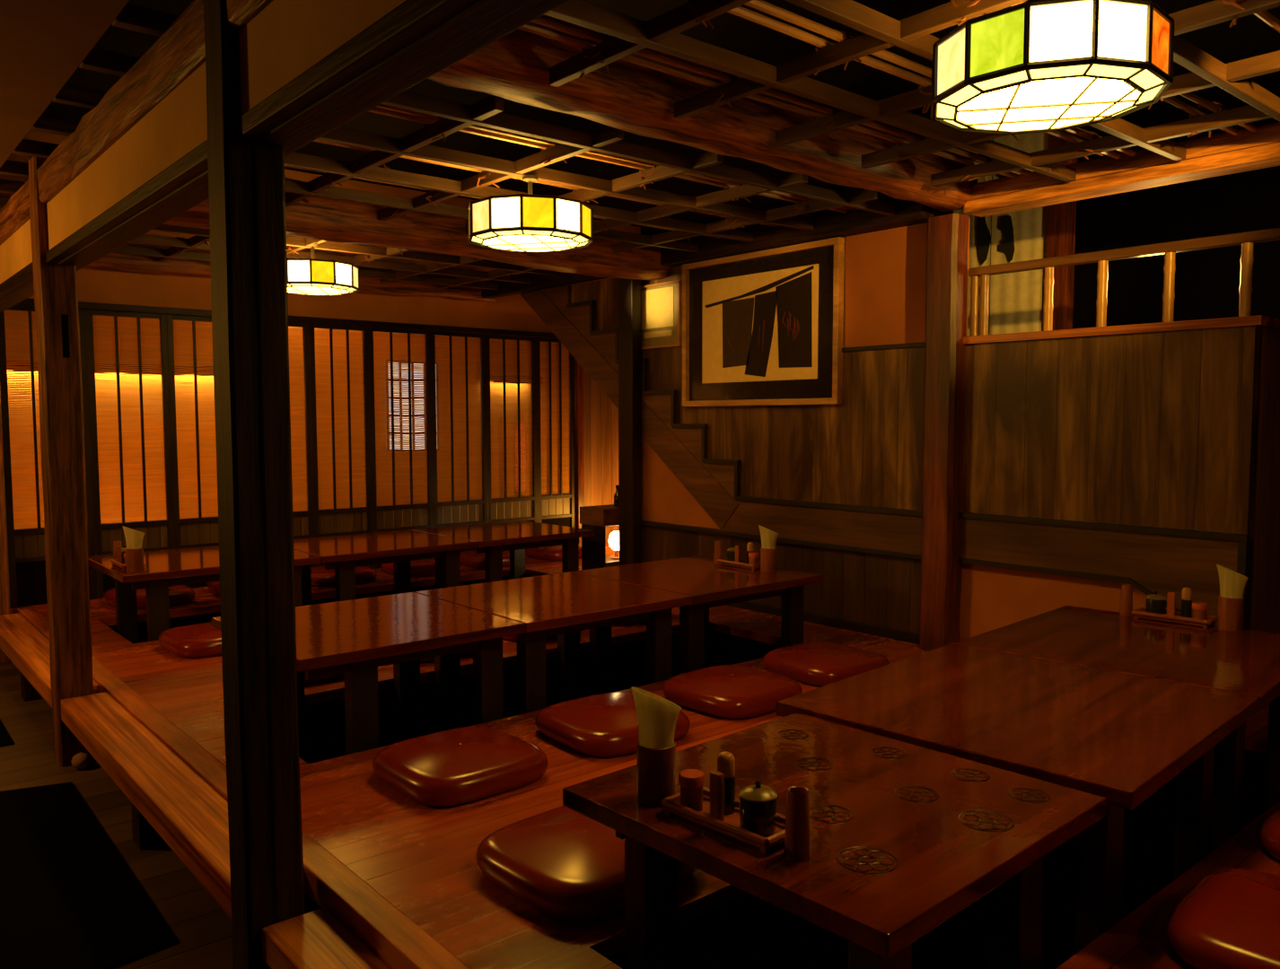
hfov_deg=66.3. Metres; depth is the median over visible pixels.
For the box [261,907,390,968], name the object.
board
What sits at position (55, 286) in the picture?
timber post
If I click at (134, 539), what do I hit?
paper napkins
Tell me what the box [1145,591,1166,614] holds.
pot
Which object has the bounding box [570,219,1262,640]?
wall
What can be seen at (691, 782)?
spice jar
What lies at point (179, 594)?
floor cushion
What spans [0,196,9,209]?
rafter
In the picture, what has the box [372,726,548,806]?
floor cushion
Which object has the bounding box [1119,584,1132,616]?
holder
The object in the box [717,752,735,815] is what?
pepper shaker
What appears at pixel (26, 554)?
screen
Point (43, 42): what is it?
ceiling
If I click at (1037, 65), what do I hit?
glass lantern
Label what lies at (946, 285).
timber post
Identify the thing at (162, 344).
blind
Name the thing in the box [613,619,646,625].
floor cushion
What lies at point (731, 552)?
pot
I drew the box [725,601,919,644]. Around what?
baseboard
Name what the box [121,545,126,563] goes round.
pot
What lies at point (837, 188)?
wall
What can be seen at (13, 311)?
wall
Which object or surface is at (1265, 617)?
wall
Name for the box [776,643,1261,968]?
table
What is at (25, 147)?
rafter
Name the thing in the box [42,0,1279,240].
ceiling
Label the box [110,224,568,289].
lattice
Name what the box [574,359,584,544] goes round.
trim
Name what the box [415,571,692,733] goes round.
table
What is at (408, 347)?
blind
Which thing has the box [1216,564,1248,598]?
paper napkins
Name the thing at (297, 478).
blind
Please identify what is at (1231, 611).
cup
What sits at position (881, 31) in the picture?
lattice
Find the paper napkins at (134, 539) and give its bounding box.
[122,526,144,549]
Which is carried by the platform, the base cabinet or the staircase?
the base cabinet
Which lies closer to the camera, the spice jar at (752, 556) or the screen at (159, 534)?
the spice jar at (752, 556)
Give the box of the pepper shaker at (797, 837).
[784,786,811,860]
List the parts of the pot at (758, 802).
pot, pot lid, knob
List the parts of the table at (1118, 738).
leg, leg, leg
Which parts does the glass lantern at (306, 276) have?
glass panel, rim panel, panel, rim panel, glass panel, rim panel, glass panel, glass panel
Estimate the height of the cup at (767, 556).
0.110 m
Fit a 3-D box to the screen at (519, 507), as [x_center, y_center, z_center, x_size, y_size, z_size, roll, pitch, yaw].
[-0.992,-0.300,7.553,0.457,1.680,0.036,-3,5,-40]
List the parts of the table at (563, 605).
leg, leg, leg, leg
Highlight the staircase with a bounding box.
[520,285,922,554]
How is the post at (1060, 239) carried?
on the floor
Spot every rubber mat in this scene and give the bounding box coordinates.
[0,718,14,747]
[0,781,177,968]
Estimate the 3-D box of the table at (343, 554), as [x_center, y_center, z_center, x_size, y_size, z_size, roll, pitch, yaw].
[-1.575,0.719,5.768,0.935,0.770,0.830,-3,5,-40]
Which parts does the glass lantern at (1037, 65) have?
rim panel, glass panel, rim panel, rim panel, glass panel, rim panel, panel, rim panel, glass panel, rim panel, glass panel, rim panel, rim panel, glass panel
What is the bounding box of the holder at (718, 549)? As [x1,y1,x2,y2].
[713,541,722,563]
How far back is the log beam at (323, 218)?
4.75 m
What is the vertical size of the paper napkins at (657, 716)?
0.206 m
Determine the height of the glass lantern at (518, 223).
0.257 m
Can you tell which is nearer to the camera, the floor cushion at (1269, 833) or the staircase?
the floor cushion at (1269, 833)
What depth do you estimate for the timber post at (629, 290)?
5.93 m
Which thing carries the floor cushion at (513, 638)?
on the platform
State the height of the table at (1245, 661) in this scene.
0.780 m
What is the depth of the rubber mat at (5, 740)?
4.04 m
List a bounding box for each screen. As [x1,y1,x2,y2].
[0,305,96,608]
[86,309,175,598]
[166,314,219,588]
[288,322,315,567]
[308,323,373,569]
[368,326,433,569]
[430,331,488,552]
[485,333,537,523]
[535,337,575,527]
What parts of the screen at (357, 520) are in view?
rail, kick panel, rail, rail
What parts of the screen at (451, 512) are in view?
rail, kick panel, rail, rail, panel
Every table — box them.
[87,545,321,643]
[211,592,525,762]
[293,529,477,605]
[412,520,595,588]
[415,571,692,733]
[562,712,1106,968]
[571,555,823,696]
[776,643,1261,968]
[954,605,1279,852]
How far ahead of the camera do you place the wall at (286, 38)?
2.25 m
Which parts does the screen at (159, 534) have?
panel, rail, rail, kick panel, rail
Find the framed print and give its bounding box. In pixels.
[682,236,844,406]
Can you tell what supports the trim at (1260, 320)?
on the wall at (1265, 617)
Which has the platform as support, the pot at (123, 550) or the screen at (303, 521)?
the screen at (303, 521)
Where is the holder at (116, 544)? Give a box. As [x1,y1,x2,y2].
[113,541,122,559]
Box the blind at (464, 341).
[434,335,482,502]
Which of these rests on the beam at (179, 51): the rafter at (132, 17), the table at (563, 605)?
the rafter at (132, 17)
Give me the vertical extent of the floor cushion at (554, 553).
0.099 m
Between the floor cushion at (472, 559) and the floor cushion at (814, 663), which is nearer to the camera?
the floor cushion at (814, 663)
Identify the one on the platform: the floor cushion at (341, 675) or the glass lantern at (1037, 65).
the floor cushion at (341, 675)
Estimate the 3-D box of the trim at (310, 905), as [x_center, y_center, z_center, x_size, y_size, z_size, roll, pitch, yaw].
[-1.224,1.009,2.970,0.020,0.230,8.400,-3,5,-40]
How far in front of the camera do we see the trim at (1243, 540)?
3.83 m
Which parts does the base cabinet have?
panel, board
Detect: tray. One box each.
[110,545,146,570]
[661,771,785,854]
[717,545,760,570]
[1131,592,1218,628]
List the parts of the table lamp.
globe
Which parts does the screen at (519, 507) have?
rail, kick panel, rail, rail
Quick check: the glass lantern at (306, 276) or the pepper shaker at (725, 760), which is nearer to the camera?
the pepper shaker at (725, 760)
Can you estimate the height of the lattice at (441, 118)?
0.095 m
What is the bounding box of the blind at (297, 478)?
[288,327,307,511]
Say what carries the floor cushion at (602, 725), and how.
on the platform
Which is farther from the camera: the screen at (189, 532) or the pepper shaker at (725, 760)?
the screen at (189, 532)
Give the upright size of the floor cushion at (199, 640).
0.099 m
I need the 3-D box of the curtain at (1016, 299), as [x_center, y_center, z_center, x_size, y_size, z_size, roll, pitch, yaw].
[1.919,-0.979,5.252,0.028,1.873,0.600,-3,5,-40]
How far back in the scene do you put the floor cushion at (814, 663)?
3.93 m
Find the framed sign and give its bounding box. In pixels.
[640,280,682,350]
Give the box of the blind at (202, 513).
[173,321,218,518]
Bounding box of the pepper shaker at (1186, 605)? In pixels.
[1180,587,1192,618]
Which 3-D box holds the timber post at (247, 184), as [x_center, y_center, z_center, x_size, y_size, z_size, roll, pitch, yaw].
[-0.837,-0.272,2.110,0.130,2.900,0.125,-3,5,-40]
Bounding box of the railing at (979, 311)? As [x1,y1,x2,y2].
[968,227,1279,336]
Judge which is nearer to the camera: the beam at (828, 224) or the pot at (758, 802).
the pot at (758, 802)
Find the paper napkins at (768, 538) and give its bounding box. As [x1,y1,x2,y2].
[758,525,778,549]
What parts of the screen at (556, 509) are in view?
rail, kick panel, panel, rail, rail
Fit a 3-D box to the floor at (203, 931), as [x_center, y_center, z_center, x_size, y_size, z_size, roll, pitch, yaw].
[-2.770,1.246,1.669,4.220,0.060,8.400,-3,5,-40]
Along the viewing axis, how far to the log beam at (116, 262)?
5.94 m
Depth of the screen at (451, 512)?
7.25 m
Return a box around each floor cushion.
[104,585,195,609]
[158,622,221,658]
[207,581,219,596]
[304,671,344,684]
[310,565,376,587]
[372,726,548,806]
[380,558,435,577]
[420,649,473,663]
[459,550,509,568]
[475,806,695,922]
[502,631,580,641]
[525,544,581,561]
[534,692,690,757]
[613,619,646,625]
[662,665,802,719]
[762,641,889,686]
[1166,868,1279,968]
[1259,810,1279,861]
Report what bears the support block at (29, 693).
on the floor at (203, 931)
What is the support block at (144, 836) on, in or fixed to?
on the floor at (203, 931)
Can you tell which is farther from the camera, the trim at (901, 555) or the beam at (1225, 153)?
the trim at (901, 555)
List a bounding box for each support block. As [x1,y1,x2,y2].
[20,673,43,701]
[131,802,166,850]
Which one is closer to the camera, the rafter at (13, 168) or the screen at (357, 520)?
the rafter at (13, 168)
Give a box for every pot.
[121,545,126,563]
[727,545,740,561]
[739,780,777,836]
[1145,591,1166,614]
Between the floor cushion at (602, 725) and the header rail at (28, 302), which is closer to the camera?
the floor cushion at (602, 725)
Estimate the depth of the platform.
2.61 m
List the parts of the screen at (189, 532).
rail, panel, rail, kick panel, rail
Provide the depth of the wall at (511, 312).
6.86 m
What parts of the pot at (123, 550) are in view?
pot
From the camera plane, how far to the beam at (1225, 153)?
3.68 m
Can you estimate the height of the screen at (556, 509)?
1.680 m
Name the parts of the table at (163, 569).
leg, leg, leg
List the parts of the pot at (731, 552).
pot, pot lid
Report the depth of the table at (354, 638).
3.42 m
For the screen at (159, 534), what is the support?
on the platform
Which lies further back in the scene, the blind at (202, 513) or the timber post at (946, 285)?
the blind at (202, 513)
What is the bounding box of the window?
[385,359,439,451]
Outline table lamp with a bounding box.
[608,531,619,560]
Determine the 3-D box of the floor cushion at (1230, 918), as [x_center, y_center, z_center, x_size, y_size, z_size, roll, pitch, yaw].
[1.286,0.872,1.889,0.435,0.099,0.435,-4,5,-45]
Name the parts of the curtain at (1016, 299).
curtain panel, curtain panel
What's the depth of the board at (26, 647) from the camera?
4.53 m
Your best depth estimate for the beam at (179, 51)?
2.58 m
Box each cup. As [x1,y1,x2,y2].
[125,547,143,572]
[636,740,675,806]
[760,547,776,572]
[1217,596,1244,631]
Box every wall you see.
[0,0,405,284]
[0,128,640,543]
[4,310,569,529]
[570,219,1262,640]
[819,88,1279,328]
[833,88,993,334]
[1250,326,1279,633]
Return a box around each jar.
[678,769,704,812]
[748,552,758,564]
[1192,602,1208,620]
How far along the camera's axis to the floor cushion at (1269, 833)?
2.33 m
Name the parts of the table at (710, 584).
leg, leg, leg, leg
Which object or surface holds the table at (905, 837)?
on the floor at (737, 934)
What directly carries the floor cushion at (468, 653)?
on the platform
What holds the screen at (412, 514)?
on the platform
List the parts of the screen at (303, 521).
rail, rail, kick panel, rail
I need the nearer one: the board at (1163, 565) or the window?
the board at (1163, 565)
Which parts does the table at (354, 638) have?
leg, leg, leg, leg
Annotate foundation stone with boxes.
[70,753,90,769]
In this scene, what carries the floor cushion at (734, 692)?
on the platform
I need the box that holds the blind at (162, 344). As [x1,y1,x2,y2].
[92,316,166,524]
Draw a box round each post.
[0,409,10,663]
[28,156,95,767]
[203,0,304,968]
[618,278,641,565]
[919,213,969,651]
[1045,130,1077,330]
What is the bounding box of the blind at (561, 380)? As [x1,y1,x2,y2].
[540,342,569,496]
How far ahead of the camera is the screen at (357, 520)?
6.66 m
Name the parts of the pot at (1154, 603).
pot lid, pot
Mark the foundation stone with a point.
(81, 760)
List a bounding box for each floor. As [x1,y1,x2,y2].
[0,661,233,968]
[107,574,1266,968]
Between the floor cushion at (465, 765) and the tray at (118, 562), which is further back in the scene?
the tray at (118, 562)
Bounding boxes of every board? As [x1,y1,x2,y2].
[0,613,99,708]
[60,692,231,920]
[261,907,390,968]
[959,517,1237,625]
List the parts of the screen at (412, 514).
rail, rail, kick panel, rail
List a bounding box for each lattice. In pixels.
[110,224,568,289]
[284,90,894,253]
[517,0,1279,186]
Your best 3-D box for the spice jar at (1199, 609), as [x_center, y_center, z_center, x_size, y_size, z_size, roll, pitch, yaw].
[1.910,0.437,3.342,0.048,0.066,0.048,-4,5,-44]
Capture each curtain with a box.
[953,131,1048,336]
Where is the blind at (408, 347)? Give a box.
[373,332,428,506]
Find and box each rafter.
[0,159,28,177]
[0,179,25,193]
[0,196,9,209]
[12,139,59,158]
[31,113,80,136]
[52,84,106,109]
[78,47,140,76]
[112,3,179,36]
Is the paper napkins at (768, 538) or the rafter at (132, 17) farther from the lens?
the paper napkins at (768, 538)
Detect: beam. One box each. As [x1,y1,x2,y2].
[0,0,273,245]
[0,0,569,313]
[82,253,495,303]
[162,177,671,280]
[427,14,978,210]
[481,197,933,298]
[964,122,1279,217]
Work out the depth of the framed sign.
5.79 m
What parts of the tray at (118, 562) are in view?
handle post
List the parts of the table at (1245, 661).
leg, leg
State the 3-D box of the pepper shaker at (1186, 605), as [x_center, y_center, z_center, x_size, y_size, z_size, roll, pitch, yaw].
[1.898,0.412,3.401,0.034,0.108,0.034,-4,5,-44]
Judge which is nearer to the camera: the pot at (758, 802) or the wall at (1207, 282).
the pot at (758, 802)
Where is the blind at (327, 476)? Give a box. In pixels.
[314,329,366,509]
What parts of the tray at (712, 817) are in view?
handle post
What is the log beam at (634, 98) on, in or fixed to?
on the beam at (179, 51)
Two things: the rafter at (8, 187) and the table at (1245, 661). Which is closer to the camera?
the table at (1245, 661)
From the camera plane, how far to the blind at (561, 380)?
7.80 m
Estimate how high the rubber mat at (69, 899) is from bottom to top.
0.008 m
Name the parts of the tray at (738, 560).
handle post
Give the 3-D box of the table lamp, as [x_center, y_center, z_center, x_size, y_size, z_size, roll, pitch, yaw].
[-0.159,0.408,6.625,0.110,0.188,0.109,-3,5,-40]
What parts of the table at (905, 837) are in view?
leg, leg, leg, leg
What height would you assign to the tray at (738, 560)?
0.105 m
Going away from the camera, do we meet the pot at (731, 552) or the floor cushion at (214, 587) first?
the pot at (731, 552)
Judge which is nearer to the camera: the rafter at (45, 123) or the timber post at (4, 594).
the rafter at (45, 123)
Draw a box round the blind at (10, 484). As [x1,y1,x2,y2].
[4,310,86,529]
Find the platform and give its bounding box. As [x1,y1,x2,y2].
[31,543,1279,968]
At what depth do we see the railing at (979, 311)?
3.85 m
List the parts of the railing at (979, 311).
handrail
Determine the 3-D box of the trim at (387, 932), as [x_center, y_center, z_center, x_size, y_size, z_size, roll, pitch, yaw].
[-1.268,0.889,2.925,0.075,0.066,8.400,-3,5,-40]
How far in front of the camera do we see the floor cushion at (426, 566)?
6.56 m
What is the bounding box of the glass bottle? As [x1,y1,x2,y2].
[613,485,618,506]
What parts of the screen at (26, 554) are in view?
rail, rail, kick panel, rail, panel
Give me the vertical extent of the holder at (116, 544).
0.110 m
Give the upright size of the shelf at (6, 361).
0.060 m
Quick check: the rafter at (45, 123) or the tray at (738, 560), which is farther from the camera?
the tray at (738, 560)
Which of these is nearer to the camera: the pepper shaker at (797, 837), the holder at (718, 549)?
the pepper shaker at (797, 837)
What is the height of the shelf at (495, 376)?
0.060 m
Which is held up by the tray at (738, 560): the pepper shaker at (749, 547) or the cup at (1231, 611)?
the pepper shaker at (749, 547)
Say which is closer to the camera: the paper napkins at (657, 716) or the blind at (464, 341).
the paper napkins at (657, 716)
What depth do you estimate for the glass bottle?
6.61 m
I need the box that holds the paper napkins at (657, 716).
[631,686,681,748]
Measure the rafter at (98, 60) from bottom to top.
0.048 m
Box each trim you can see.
[9,605,469,968]
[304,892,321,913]
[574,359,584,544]
[641,520,921,560]
[841,341,925,352]
[957,512,1250,629]
[963,315,1279,344]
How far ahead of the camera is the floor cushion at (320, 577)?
6.22 m
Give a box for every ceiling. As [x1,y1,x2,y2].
[0,0,129,167]
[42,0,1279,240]
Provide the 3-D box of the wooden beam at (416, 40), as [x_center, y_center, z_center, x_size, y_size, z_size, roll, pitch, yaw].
[-1.089,-0.755,2.416,0.130,0.045,7.560,-3,5,-40]
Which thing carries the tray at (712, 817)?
on the table at (905, 837)
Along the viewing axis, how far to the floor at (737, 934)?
3.21 m
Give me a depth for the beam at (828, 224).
5.03 m
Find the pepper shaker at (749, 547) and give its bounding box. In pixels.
[746,542,753,563]
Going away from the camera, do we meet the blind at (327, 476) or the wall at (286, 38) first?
the wall at (286, 38)
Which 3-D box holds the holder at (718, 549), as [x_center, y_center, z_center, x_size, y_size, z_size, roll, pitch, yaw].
[0.388,0.336,4.857,0.044,0.110,0.044,-3,5,-40]
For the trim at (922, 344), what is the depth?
4.62 m
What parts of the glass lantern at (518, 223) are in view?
rim panel, glass panel, rim panel, glass panel, rim panel, panel, rim panel, glass panel, rim panel, glass panel, rim panel, glass panel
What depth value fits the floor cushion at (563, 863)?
2.15 m
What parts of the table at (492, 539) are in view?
leg, leg, leg, leg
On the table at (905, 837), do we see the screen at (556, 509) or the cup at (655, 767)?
the cup at (655, 767)
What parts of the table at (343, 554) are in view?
leg, leg, leg, leg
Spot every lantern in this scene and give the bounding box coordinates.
[286,244,359,296]
[467,175,593,252]
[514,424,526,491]
[930,0,1174,135]
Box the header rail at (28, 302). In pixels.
[16,298,557,338]
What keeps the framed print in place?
attached to the wall at (1151, 429)
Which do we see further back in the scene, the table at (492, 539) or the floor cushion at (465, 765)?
the table at (492, 539)
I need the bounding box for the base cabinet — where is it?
[579,504,619,570]
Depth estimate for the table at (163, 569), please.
4.88 m

